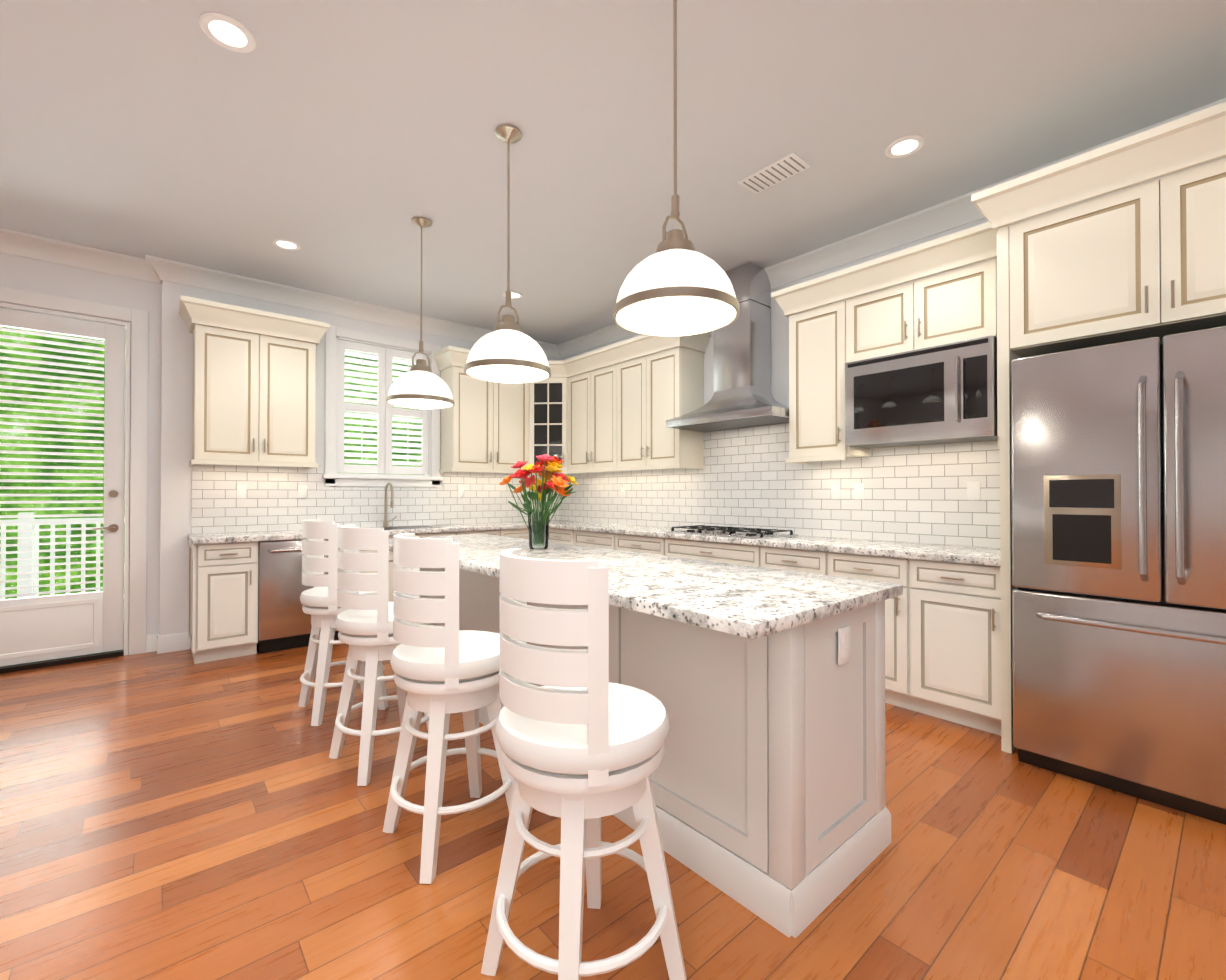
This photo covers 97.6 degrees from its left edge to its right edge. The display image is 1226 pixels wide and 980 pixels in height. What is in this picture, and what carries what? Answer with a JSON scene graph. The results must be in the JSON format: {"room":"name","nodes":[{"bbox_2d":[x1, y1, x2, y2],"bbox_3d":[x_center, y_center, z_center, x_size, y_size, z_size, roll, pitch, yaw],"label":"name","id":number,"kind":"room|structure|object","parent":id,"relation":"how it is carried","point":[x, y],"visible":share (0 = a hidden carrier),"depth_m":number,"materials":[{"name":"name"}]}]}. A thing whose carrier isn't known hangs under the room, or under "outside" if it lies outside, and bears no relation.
{"room":"kitchen","nodes":[
{"label":"kitchen","id":0,"kind":"room"},
{"bbox_2d":[0,253,558,648],"bbox_3d":[-3.594,-0.254,4.294,7.500,3.050,0.250,0,-1,-41],"label":"wall","id":1,"kind":"structure","parent":0,"point":[178,438],"depth_m":4.24,"materials":[{"name":"white paint"}]},
{"bbox_2d":[0,287,147,673],"bbox_3d":[-4.115,-0.067,3.886,1.120,2.670,0.170,0,-1,-41],"label":"patio door","id":2,"kind":"structure","parent":1,"relation":"in","point":[47,631],"depth_m":4.00,"materials":[{"name":"white wood"}]},
{"bbox_2d":[146,632,189,653],"bbox_3d":[-0.454,1.175,0.619,7.500,0.135,9.600,0,-1,-41],"label":"baseboard","id":3,"kind":"structure","parent":1,"relation":"attached to","point":[158,643],"depth_m":4.21,"materials":[{"name":"white wood"}]},
{"bbox_2d":[179,295,329,468],"bbox_3d":[-2.935,-0.828,4.422,0.996,1.200,0.414,0,-1,-41],"label":"upper cabinet","id":4,"kind":"object","parent":1,"relation":"attached to","point":[254,371],"depth_m":4.29,"materials":[{"name":"white wood"}]},
{"bbox_2d":[322,325,442,486],"bbox_3d":[-2.267,-0.776,5.324,1.130,1.490,0.180,0,-1,-41],"label":"window","id":5,"kind":"structure","parent":1,"relation":"in","point":[383,471],"depth_m":5.24,"materials":[{"name":"white"}]},
{"bbox_2d":[439,347,530,472],"bbox_3d":[-1.343,-0.817,5.808,0.927,1.200,0.381,0,-1,-41],"label":"upper cabinet","id":6,"kind":"object","parent":1,"relation":"attached to","point":[487,429],"depth_m":5.61,"materials":[{"name":"white wood"}]},
{"bbox_2d":[531,373,562,468],"bbox_3d":[-0.719,-0.754,5.953,0.304,0.977,0.304,0,-1,-41],"label":"upper cabinet","id":7,"kind":"object","parent":0,"relation":"attached to","point":[546,395],"depth_m":5.95,"materials":[{"name":"white wood"}]},
{"bbox_2d":[0,642,1225,979],"bbox_3d":[-0.522,1.304,0.890,7.750,0.120,10.100,0,-1,-41],"label":"floor","id":8,"kind":"structure","parent":0,"point":[174,816],"depth_m":1.78,"materials":[{"name":"brown wood"}]},
{"bbox_2d":[188,541,257,663],"bbox_3d":[-3.049,0.830,4.191,0.396,0.880,0.596,0,-1,-41],"label":"base cabinet","id":9,"kind":"object","parent":8,"relation":"on","point":[223,579],"depth_m":3.97,"materials":[{"name":"white wood"}]},
{"bbox_2d":[187,521,554,544],"bbox_3d":[-1.826,0.378,5.217,3.602,0.040,0.636,0,-1,-41],"label":"countertop","id":10,"kind":"structure","parent":9,"relation":"on","point":[476,526],"depth_m":4.72,"materials":[{"name":"white stone"}]},
{"bbox_2d":[257,539,339,653],"bbox_3d":[-2.645,0.837,4.484,0.590,0.872,0.624,0,-1,-41],"label":"dishwasher","id":11,"kind":"object","parent":8,"relation":"on","point":[284,621],"visible":0.46,"depth_m":4.20,"materials":[{"name":"grey metal"}]},
{"bbox_2d":[298,519,387,725],"bbox_3d":[-1.567,0.719,3.120,0.444,1.094,0.444,0,-1,-40],"label":"stool","id":12,"kind":"object","parent":8,"relation":"on","point":[322,608],"visible":0.52,"depth_m":2.93,"materials":[{"name":"white wood"}]},
{"bbox_2d":[329,525,433,785],"bbox_3d":[-1.066,0.714,2.535,0.444,1.094,0.444,0,-1,44],"label":"stool","id":13,"kind":"object","parent":8,"relation":"on","point":[364,624],"visible":0.69,"depth_m":2.34,"materials":[{"name":"white wood"}]},
{"bbox_2d":[359,533,458,601],"bbox_3d":[-2.069,0.837,5.031,0.985,0.880,0.596,0,-1,-41],"label":"base cabinet","id":14,"kind":"object","parent":8,"relation":"on","point":[391,564],"depth_m":4.74,"materials":[{"name":"white wood"}]},
{"bbox_2d":[383,533,515,883],"bbox_3d":[-0.578,0.710,1.966,0.444,1.094,0.444,0,-1,-41],"label":"stool","id":15,"kind":"object","parent":8,"relation":"on","point":[441,673],"visible":0.9,"depth_m":1.79,"materials":[{"name":"white wood"}]},
{"bbox_2d":[459,529,502,535],"bbox_3d":[-1.517,0.841,5.504,0.470,0.880,0.596,0,-1,-41],"label":"base cabinet","id":16,"kind":"object","parent":8,"relation":"on","point":[499,532],"depth_m":5.37,"materials":[{"name":"white wood"}]},
{"bbox_2d":[503,529,537,539],"bbox_3d":[-1.139,0.843,5.828,0.525,0.880,0.596,0,-1,-41],"label":"base cabinet","id":17,"kind":"object","parent":8,"relation":"on","point":[516,533],"depth_m":5.57,"materials":[{"name":"white wood"}]},
{"bbox_2d":[543,529,570,543],"bbox_3d":[-0.332,0.843,5.779,0.597,0.880,0.481,0,-1,-41],"label":"base cabinet","id":18,"kind":"object","parent":8,"relation":"on","point":[555,535],"depth_m":5.57,"materials":[{"name":"white wood"}]},
{"bbox_2d":[481,548,686,979],"bbox_3d":[-0.076,0.705,1.381,0.444,1.094,0.444,0,-1,-40],"label":"stool","id":19,"kind":"object","parent":8,"relation":"on","point":[581,738],"visible":1,"depth_m":1.21,"materials":[{"name":"white wood"}]},
{"bbox_2d":[571,529,610,548],"bbox_3d":[0.033,0.839,5.354,0.597,0.880,0.640,0,-1,-41],"label":"base cabinet","id":20,"kind":"object","parent":8,"relation":"on","point":[599,540],"depth_m":5.18,"materials":[{"name":"white wood"}]},
{"bbox_2d":[611,533,662,554],"bbox_3d":[0.446,0.836,4.872,0.597,0.880,0.630,0,-1,-41],"label":"base cabinet","id":21,"kind":"object","parent":8,"relation":"on","point":[619,541],"depth_m":4.68,"materials":[{"name":"white wood"}]},
{"bbox_2d":[420,568,890,937],"bbox_3d":[-0.273,0.820,2.885,0.644,0.880,3.124,0,-1,-41],"label":"kitchen island","id":22,"kind":"object","parent":8,"relation":"on","point":[765,687],"depth_m":1.70,"materials":[{"name":"white wood"}]},
{"bbox_2d":[389,534,902,641],"bbox_3d":[-0.356,0.359,2.817,0.900,0.040,3.200,0,-1,-41],"label":"island countertop","id":23,"kind":"structure","parent":22,"relation":"on","point":[751,603],"depth_m":1.82,"materials":[{"name":"white stone"}]},
{"bbox_2d":[499,454,578,548],"bbox_3d":[-0.419,0.068,3.134,0.403,0.547,0.465,0,-1,-41],"label":"flower vase","id":24,"kind":"object","parent":23,"relation":"on","point":[547,468],"visible":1,"depth_m":3.10,"materials":[{"name":"clear glass"}]},
{"bbox_2d":[663,537,754,565],"bbox_3d":[0.951,0.831,4.283,0.597,0.880,0.920,0,-1,-41],"label":"base cabinet","id":25,"kind":"object","parent":8,"relation":"on","point":[699,550],"depth_m":4.07,"materials":[{"name":"white wood"}]},
{"bbox_2d":[755,545,822,574],"bbox_3d":[1.410,0.827,3.748,0.597,0.880,0.490,0,-1,-41],"label":"base cabinet","id":26,"kind":"object","parent":8,"relation":"on","point":[799,560],"depth_m":3.56,"materials":[{"name":"white wood"}]},
{"bbox_2d":[823,553,902,707],"bbox_3d":[1.725,0.824,3.380,0.597,0.880,0.480,0,-1,-41],"label":"base cabinet","id":27,"kind":"object","parent":8,"relation":"on","point":[849,565],"depth_m":3.09,"materials":[{"name":"white wood"}]},
{"bbox_2d":[903,561,1016,748],"bbox_3d":[2.029,0.821,3.025,0.597,0.880,0.455,0,-1,-41],"label":"base cabinet","id":28,"kind":"object","parent":8,"relation":"on","point":[958,630],"depth_m":2.82,"materials":[{"name":"white wood"}]},
{"bbox_2d":[549,521,1011,568],"bbox_3d":[0.827,0.372,4.401,0.637,0.040,4.096,0,-1,-41],"label":"countertop","id":29,"kind":"structure","parent":28,"relation":"on","point":[909,550],"depth_m":3.45,"materials":[{"name":"white stone"}]},
{"bbox_2d":[666,525,797,538],"bbox_3d":[0.923,0.327,4.263,0.495,0.045,0.910,0,-1,-41],"label":"cooktop","id":30,"kind":"object","parent":29,"relation":"in","point":[740,532],"visible":1,"depth_m":4.12,"materials":[{"name":"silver metal"}]},
{"bbox_2d":[1011,326,1225,824],"bbox_3d":[2.410,0.326,2.320,0.827,1.860,0.975,0,-1,-41],"label":"fridge","id":31,"kind":"object","parent":8,"relation":"on","point":[1118,453],"visible":1,"depth_m":2.18,"materials":[{"name":"grey metal"}]},
{"bbox_2d":[0,0,1225,344],"bbox_3d":[-0.522,-1.866,0.914,7.750,0.120,10.100,0,-1,-41],"label":"ceiling","id":32,"kind":"structure","parent":0,"point":[342,142],"depth_m":2.62,"materials":[{"name":"white paint"}]},
{"bbox_2d":[199,12,255,52],"bbox_3d":[-1.512,-1.792,2.107,0.184,0.007,0.184,0,-1,-41],"label":"recessed light","id":33,"kind":"object","parent":32,"relation":"in","point":[227,32],"visible":1,"depth_m":2.10,"materials":[{"name":"white plastic"}]},
{"bbox_2d":[272,238,300,250],"bbox_3d":[-2.367,-1.778,3.889,0.184,0.007,0.184,0,-1,-41],"label":"recessed light","id":34,"kind":"object","parent":32,"relation":"in","point":[286,244],"visible":1,"depth_m":3.88,"materials":[{"name":"white"}]},
{"bbox_2d":[386,216,454,408],"bbox_3d":[-1.272,-1.177,3.559,0.426,1.214,0.426,0,-1,-41],"label":"pendant light","id":35,"kind":"object","parent":32,"relation":"hanging from","point":[420,385],"visible":1,"depth_m":3.48,"materials":[{"name":"silver metal"}]},
{"bbox_2d":[464,124,550,382],"bbox_3d":[-0.523,-1.184,2.686,0.426,1.214,0.426,0,-1,-41],"label":"pendant light","id":36,"kind":"object","parent":32,"relation":"hanging from","point":[507,350],"visible":1,"depth_m":2.63,"materials":[{"name":"silver metal"}]},
{"bbox_2d":[503,291,522,298],"bbox_3d":[-0.908,-1.770,4.876,0.184,0.007,0.184,0,-1,-41],"label":"recessed light","id":37,"kind":"object","parent":32,"relation":"in","point":[516,295],"visible":0.58,"depth_m":4.87,"materials":[{"name":"white"}]},
{"bbox_2d":[613,0,739,336],"bbox_3d":[0.212,-1.190,1.828,0.426,1.214,0.426,0,-1,-41],"label":"pendant light","id":38,"kind":"object","parent":32,"relation":"hanging from","point":[676,284],"visible":1,"depth_m":1.79,"materials":[{"name":"silver metal"}]},
{"bbox_2d":[738,152,810,193],"bbox_3d":[0.907,-1.783,3.034,0.180,0.010,0.360,0,-1,-41],"label":"ceiling vent","id":39,"kind":"object","parent":32,"relation":"in","point":[784,168],"visible":1,"depth_m":3.02,"materials":[{"name":"white metal"}]},
{"bbox_2d":[885,135,924,157],"bbox_3d":[1.520,-1.786,2.796,0.184,0.007,0.184,0,-1,-41],"label":"recessed light","id":40,"kind":"object","parent":32,"relation":"in","point":[904,146],"visible":1,"depth_m":2.79,"materials":[{"name":"white plastic"}]},
{"bbox_2d":[559,157,1225,431],"bbox_3d":[2.336,-0.262,3.253,0.150,3.050,9.950,0,-1,-41],"label":"wall","id":41,"kind":"structure","parent":0,"point":[779,356],"depth_m":4.30,"materials":[{"name":"white paint"}]},
{"bbox_2d":[559,353,598,472],"bbox_3d":[-0.277,-0.816,5.893,0.382,1.200,0.457,0,-1,-41],"label":"upper cabinet","id":42,"kind":"object","parent":41,"relation":"attached to","point":[576,389],"depth_m":5.80,"materials":[{"name":"white wood"}]},
{"bbox_2d":[591,345,626,472],"bbox_3d":[0.028,-0.819,5.580,0.327,1.200,0.416,0,-1,-41],"label":"upper cabinet","id":43,"kind":"object","parent":41,"relation":"attached to","point":[603,379],"depth_m":5.47,"materials":[{"name":"white wood"}]},
{"bbox_2d":[0,98,1225,358],"bbox_3d":[-0.454,-1.738,0.642,7.500,0.140,9.600,0,-1,-41],"label":"crown molding","id":44,"kind":"structure","parent":41,"relation":"attached to","point":[942,216],"depth_m":4.11,"materials":[{"name":"white wood"}]},
{"bbox_2d":[615,333,706,468],"bbox_3d":[0.433,-0.823,5.107,0.327,1.200,0.829,0,-1,-41],"label":"upper cabinet","id":45,"kind":"object","parent":41,"relation":"attached to","point":[651,390],"depth_m":4.88,"materials":[{"name":"white wood"}]},
{"bbox_2d":[666,262,788,431],"bbox_3d":[0.973,-1.149,4.324,0.504,1.247,1.030,0,-1,-41],"label":"range hood","id":46,"kind":"object","parent":41,"relation":"attached to","point":[742,397],"visible":0.79,"depth_m":4.25,"materials":[{"name":"silver metal"}]},
{"bbox_2d":[739,281,866,460],"bbox_3d":[1.333,-0.834,3.704,0.787,1.200,0.523,0,-1,-41],"label":"upper cabinet","id":47,"kind":"object","parent":41,"relation":"attached to","point":[785,441],"depth_m":3.84,"materials":[{"name":"white wood"}]},
{"bbox_2d":[807,230,1006,460],"bbox_3d":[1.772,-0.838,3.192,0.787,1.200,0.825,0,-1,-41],"label":"upper cabinet","id":48,"kind":"object","parent":41,"relation":"attached to","point":[926,312],"depth_m":3.42,"materials":[{"name":"white wood"}]},
{"bbox_2d":[845,335,996,448],"bbox_3d":[1.898,-0.562,3.297,0.401,0.540,0.815,0,-1,-41],"label":"microwave","id":49,"kind":"object","parent":48,"relation":"in","point":[943,394],"visible":0.98,"depth_m":3.15,"materials":[{"name":"grey metal"}]},
{"bbox_2d":[963,101,1225,452],"bbox_3d":[2.472,-0.844,2.375,0.787,1.200,1.328,0,-1,-41],"label":"upper cabinet","id":50,"kind":"object","parent":41,"relation":"attached to","point":[1146,260],"depth_m":2.31,"materials":[{"name":"white wood"}]},
{"label":"outside","id":51,"kind":"structure","parent":0,"visible":0},
{"bbox_2d":[0,326,421,598],"bbox_3d":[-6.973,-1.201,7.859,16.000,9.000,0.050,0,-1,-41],"label":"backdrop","id":52,"kind":"structure","parent":51,"point":[41,512],"depth_m":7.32,"materials":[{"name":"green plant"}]},
{"bbox_3d":[-4.654,1.362,5.710,7.750,0.120,2.600,0,-1,-41],"label":"floor","id":53,"kind":"structure","parent":51,"visible":0},
{"bbox_2d":[0,512,124,599],"bbox_3d":[-5.964,0.766,5.514,3.600,1.070,0.100,0,-1,-41],"label":"railing","id":54,"kind":"object","parent":53,"relation":"on","point":[25,562],"depth_m":5.52,"materials":[{"name":"white wood"}]}
]}

